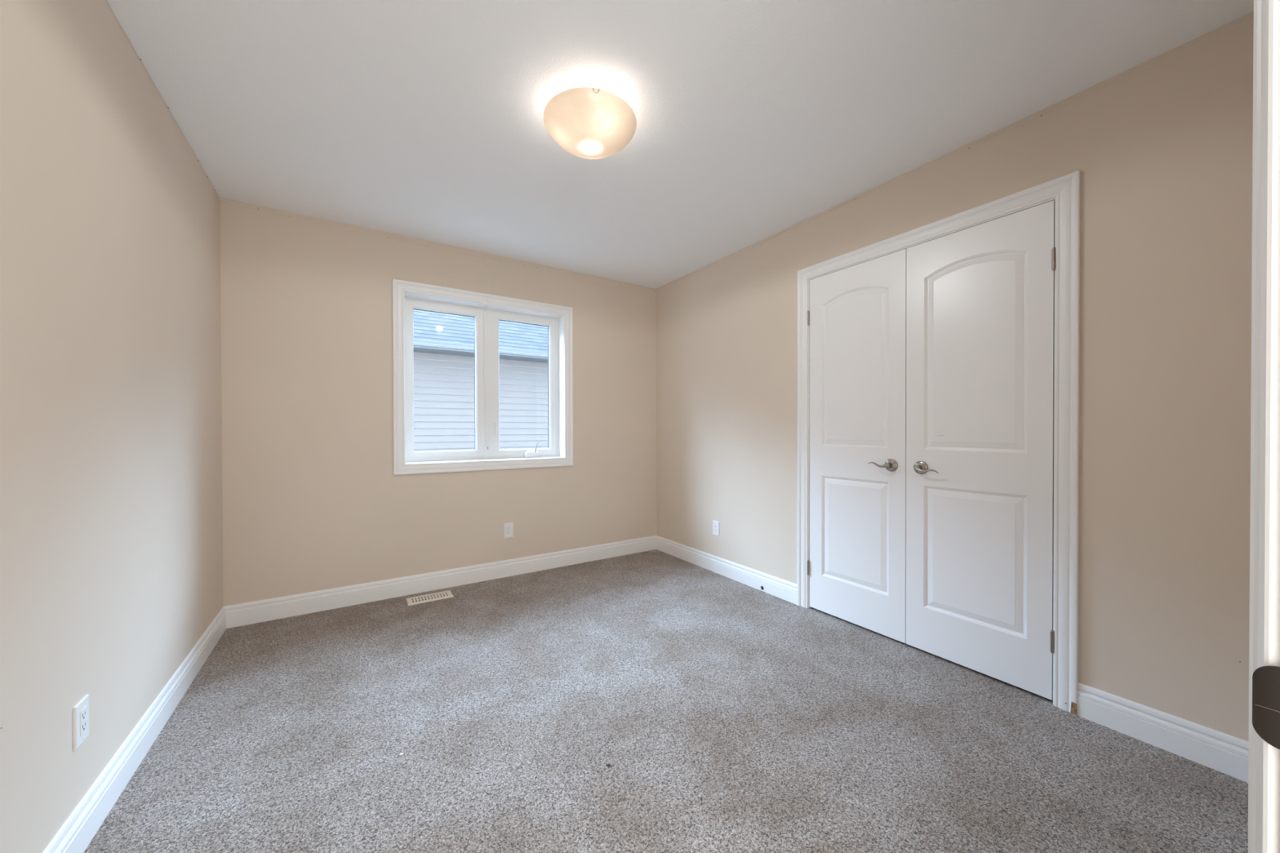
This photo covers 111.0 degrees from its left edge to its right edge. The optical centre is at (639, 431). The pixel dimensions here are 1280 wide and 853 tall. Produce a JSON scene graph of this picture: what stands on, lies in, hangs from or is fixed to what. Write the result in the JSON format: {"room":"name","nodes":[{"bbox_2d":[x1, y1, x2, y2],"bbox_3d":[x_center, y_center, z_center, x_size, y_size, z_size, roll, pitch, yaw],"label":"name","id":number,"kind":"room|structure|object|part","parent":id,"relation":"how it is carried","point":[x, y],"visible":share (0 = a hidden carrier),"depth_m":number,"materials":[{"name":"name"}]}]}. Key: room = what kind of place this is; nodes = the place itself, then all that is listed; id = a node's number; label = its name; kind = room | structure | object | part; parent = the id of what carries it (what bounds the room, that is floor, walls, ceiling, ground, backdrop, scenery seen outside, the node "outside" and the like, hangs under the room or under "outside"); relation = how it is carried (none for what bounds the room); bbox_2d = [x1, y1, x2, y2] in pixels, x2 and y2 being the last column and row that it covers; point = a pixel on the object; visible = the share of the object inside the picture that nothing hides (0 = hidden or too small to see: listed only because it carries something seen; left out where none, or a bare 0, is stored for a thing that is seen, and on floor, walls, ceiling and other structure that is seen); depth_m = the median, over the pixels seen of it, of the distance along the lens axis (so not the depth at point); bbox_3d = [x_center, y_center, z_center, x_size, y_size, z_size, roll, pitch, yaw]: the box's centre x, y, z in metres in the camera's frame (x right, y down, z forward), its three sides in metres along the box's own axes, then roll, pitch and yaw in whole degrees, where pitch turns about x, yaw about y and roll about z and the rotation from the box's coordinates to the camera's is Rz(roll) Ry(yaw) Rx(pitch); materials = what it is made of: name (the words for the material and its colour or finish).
{"room":"empty bedroom","nodes":[
{"label":"empty bedroom","id":0,"kind":"room"},
{"bbox_2d":[0,0,223,852],"bbox_3d":[-1.539,-0.097,1.110,0.120,2.440,3.717,0,0,-33],"label":"wall","id":1,"kind":"structure","parent":0,"point":[111,508],"depth_m":1.25,"materials":[{"name":"beige paint"}]},
{"bbox_2d":[72,693,88,751],"bbox_3d":[-1.510,0.784,1.191,0.007,0.114,0.070,0,0,-33],"label":"wall outlet","id":2,"kind":"object","parent":1,"relation":"attached to","point":[81,710],"visible":1,"depth_m":1.18,"materials":[{"name":"white plastic"}]},
{"bbox_2d":[80,706,86,737],"bbox_3d":[-1.510,0.784,1.191,0.006,0.066,0.033,0,0,-33],"label":"receptacle","id":3,"kind":"object","parent":2,"relation":"attached to","point":[82,708],"depth_m":1.19,"materials":[{"name":"grey plastic"}]},
{"bbox_2d":[42,606,226,852],"bbox_3d":[-1.439,1.060,1.091,0.014,0.126,3.367,0,0,-33],"label":"baseboard","id":4,"kind":"structure","parent":1,"relation":"attached to","point":[77,833],"depth_m":1.43,"materials":[{"name":"white paint"}]},
{"bbox_2d":[219,197,656,606],"bbox_3d":[-0.846,-0.115,3.626,4.029,2.440,0.240,0,0,-33],"label":"wall","id":5,"kind":"structure","parent":0,"point":[313,499],"depth_m":2.88,"materials":[{"name":"beige paint"}]},
{"bbox_2d":[224,535,656,628],"bbox_3d":[-1.101,1.045,3.314,3.009,0.126,0.014,0,0,-33],"label":"baseboard","id":6,"kind":"structure","parent":5,"relation":"attached to","point":[271,609],"depth_m":3.02,"materials":[{"name":"white paint"}]},
{"bbox_2d":[392,278,573,475],"bbox_3d":[-1.163,-0.371,3.388,1.304,1.311,0.229,0,0,-33],"label":"window","id":7,"kind":"structure","parent":5,"relation":"in","point":[407,295],"depth_m":3.38,"materials":[{"name":"white paint"}]},
{"bbox_3d":[-1.448,-0.372,3.275,0.534,1.134,0.060,0,0,-33],"label":"sash","id":8,"kind":"part","parent":7,"relation":"part of","materials":[{"name":"white plastic"}]},
{"bbox_3d":[-1.135,-0.034,3.440,0.022,0.118,0.004,0,0,-33],"label":"lock plate","id":9,"kind":"part","parent":7,"relation":"part of","materials":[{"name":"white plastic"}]},
{"bbox_3d":[-0.956,-0.375,3.593,0.562,1.134,0.060,0,0,-33],"label":"sash","id":10,"kind":"part","parent":7,"relation":"part of","materials":[{"name":"white plastic"}]},
{"bbox_2d":[503,522,513,538],"bbox_3d":[-1.008,0.756,3.377,0.070,0.114,0.007,0,0,-33],"label":"wall outlet","id":11,"kind":"object","parent":5,"relation":"attached to","point":[508,527],"visible":1,"depth_m":3.38,"materials":[{"name":"white plastic"}]},
{"bbox_2d":[506,525,511,534],"bbox_3d":[-1.008,0.756,3.376,0.033,0.066,0.006,0,0,-33],"label":"receptacle","id":12,"kind":"object","parent":11,"relation":"attached to","point":[508,527],"depth_m":3.37,"materials":[{"name":"grey plastic"}]},
{"bbox_2d":[84,549,1248,852],"bbox_3d":[0.187,1.179,1.202,5.059,0.120,5.199,0,0,-33],"label":"floor","id":13,"kind":"structure","parent":0,"point":[727,715],"depth_m":1.56,"materials":[{"name":"carpet"}]},
{"bbox_2d":[405,590,453,605],"bbox_3d":[-1.401,1.106,2.938,0.273,0.009,0.128,0,0,-33],"label":"floor vent","id":14,"kind":"object","parent":13,"relation":"in","point":[445,594],"visible":1,"depth_m":2.93,"materials":[{"name":"beige metal"}]},
{"bbox_2d":[106,0,1253,288],"bbox_3d":[0.146,-1.396,1.240,5.059,0.150,5.329,0,0,-33],"label":"ceiling","id":15,"kind":"structure","parent":0,"point":[420,119],"depth_m":1.74,"materials":[{"name":"white paint"}]},
{"bbox_2d":[543,86,636,159],"bbox_3d":[-0.202,-1.245,1.815,0.384,0.159,0.380,0,0,-33],"label":"ceiling light","id":16,"kind":"object","parent":15,"relation":"attached to","point":[586,122],"visible":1,"depth_m":1.72,"materials":[{"name":"white glass"}]},
{"bbox_2d":[656,11,1253,742],"bbox_3d":[1.147,-0.113,2.718,0.120,2.440,3.477,0,0,-33],"label":"wall","id":17,"kind":"structure","parent":0,"point":[1162,152],"depth_m":1.63,"materials":[{"name":"beige paint"}]},
{"bbox_2d":[712,520,719,536],"bbox_3d":[0.596,0.757,3.456,0.007,0.114,0.070,0,0,-33],"label":"wall outlet","id":18,"kind":"object","parent":17,"relation":"attached to","point":[715,523],"visible":1,"depth_m":3.45,"materials":[{"name":"white plastic"}]},
{"bbox_2d":[714,524,717,533],"bbox_3d":[0.596,0.757,3.456,0.006,0.066,0.033,0,0,-33],"label":"receptacle","id":19,"kind":"object","parent":18,"relation":"attached to","point":[715,525],"depth_m":3.45,"materials":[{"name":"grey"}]},
{"bbox_2d":[656,535,797,604],"bbox_3d":[0.581,1.040,3.477,0.014,0.126,1.577,0,0,-33],"label":"baseboard","id":20,"kind":"structure","parent":17,"relation":"attached to","point":[784,589],"depth_m":3.29,"materials":[{"name":"white paint"}]},
{"bbox_2d":[807,248,906,643],"bbox_3d":[1.200,0.075,2.506,0.095,2.036,0.580,0,0,-33],"label":"door","id":21,"kind":"structure","parent":17,"relation":"in","point":[858,312],"depth_m":2.47,"materials":[{"name":"white paint"}]},
{"bbox_3d":[1.263,0.176,2.341,0.021,0.027,0.110,0,0,-38],"label":"lever","id":22,"kind":"part","parent":21,"relation":"part of","materials":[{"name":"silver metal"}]},
{"bbox_3d":[1.309,0.176,2.316,0.052,0.067,0.067,0,0,-33],"label":"handle","id":23,"kind":"part","parent":21,"relation":"part of","materials":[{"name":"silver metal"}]},
{"bbox_2d":[797,169,1080,715],"bbox_3d":[1.411,0.044,2.297,0.140,2.130,1.297,0,0,-33],"label":"trim","id":24,"kind":"structure","parent":17,"relation":"attached to","point":[1064,190],"depth_m":1.77,"materials":[{"name":"white paint"}]},
{"bbox_2d":[906,200,1055,700],"bbox_3d":[1.518,0.077,2.019,0.095,2.036,0.576,0,0,-33],"label":"door","id":25,"kind":"structure","parent":17,"relation":"in","point":[980,298],"depth_m":1.99,"materials":[{"name":"white paint"}]},
{"bbox_3d":[1.388,0.180,2.194,0.052,0.067,0.067,0,0,-33],"label":"handle","id":26,"kind":"part","parent":25,"relation":"part of","materials":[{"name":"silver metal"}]},
{"bbox_3d":[1.395,0.189,2.144,0.024,0.027,0.110,0,12,-33],"label":"lever","id":27,"kind":"part","parent":25,"relation":"part of","materials":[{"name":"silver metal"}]},
{"bbox_2d":[1077,682,1248,782],"bbox_3d":[1.854,1.050,1.523,0.014,0.126,0.494,0,0,-33],"label":"baseboard","id":28,"kind":"structure","parent":17,"relation":"attached to","point":[1223,753],"depth_m":1.54,"materials":[{"name":"white paint"}]},
{"bbox_3d":[0.437,-0.095,0.229,4.029,2.440,0.117,0,0,-33],"label":"wall","id":29,"kind":"structure","parent":0,"visible":0},
{"bbox_2d":[1248,0,1279,852],"bbox_3d":[0.191,0.066,0.070,0.940,2.120,0.155,0,0,-33],"label":"trim","id":30,"kind":"structure","parent":29,"relation":"attached to","point":[1264,747],"depth_m":0.35,"materials":[{"name":"white paint"}]},
{"bbox_3d":[0.497,0.211,0.323,0.004,0.063,0.056,0,0,-31],"label":"strike plate","id":31,"kind":"part","parent":30,"relation":"part of","materials":[{"name":"brown metal"}]},
{"label":"outside","id":32,"kind":"structure","parent":0,"visible":0},
{"bbox_3d":[-6.399,2.010,12.359,28.000,0.100,20.321,0,0,-33],"label":"ground","id":33,"kind":"structure","parent":32,"visible":0},
{"bbox_2d":[413,309,548,450],"bbox_3d":[-2.721,-0.163,7.611,13.800,4.337,2.525,0,0,-33],"label":"neighbouring house","id":34,"kind":"structure","parent":33,"relation":"on","point":[444,415],"depth_m":6.82,"materials":[{"name":"grey plastic"}]}
]}

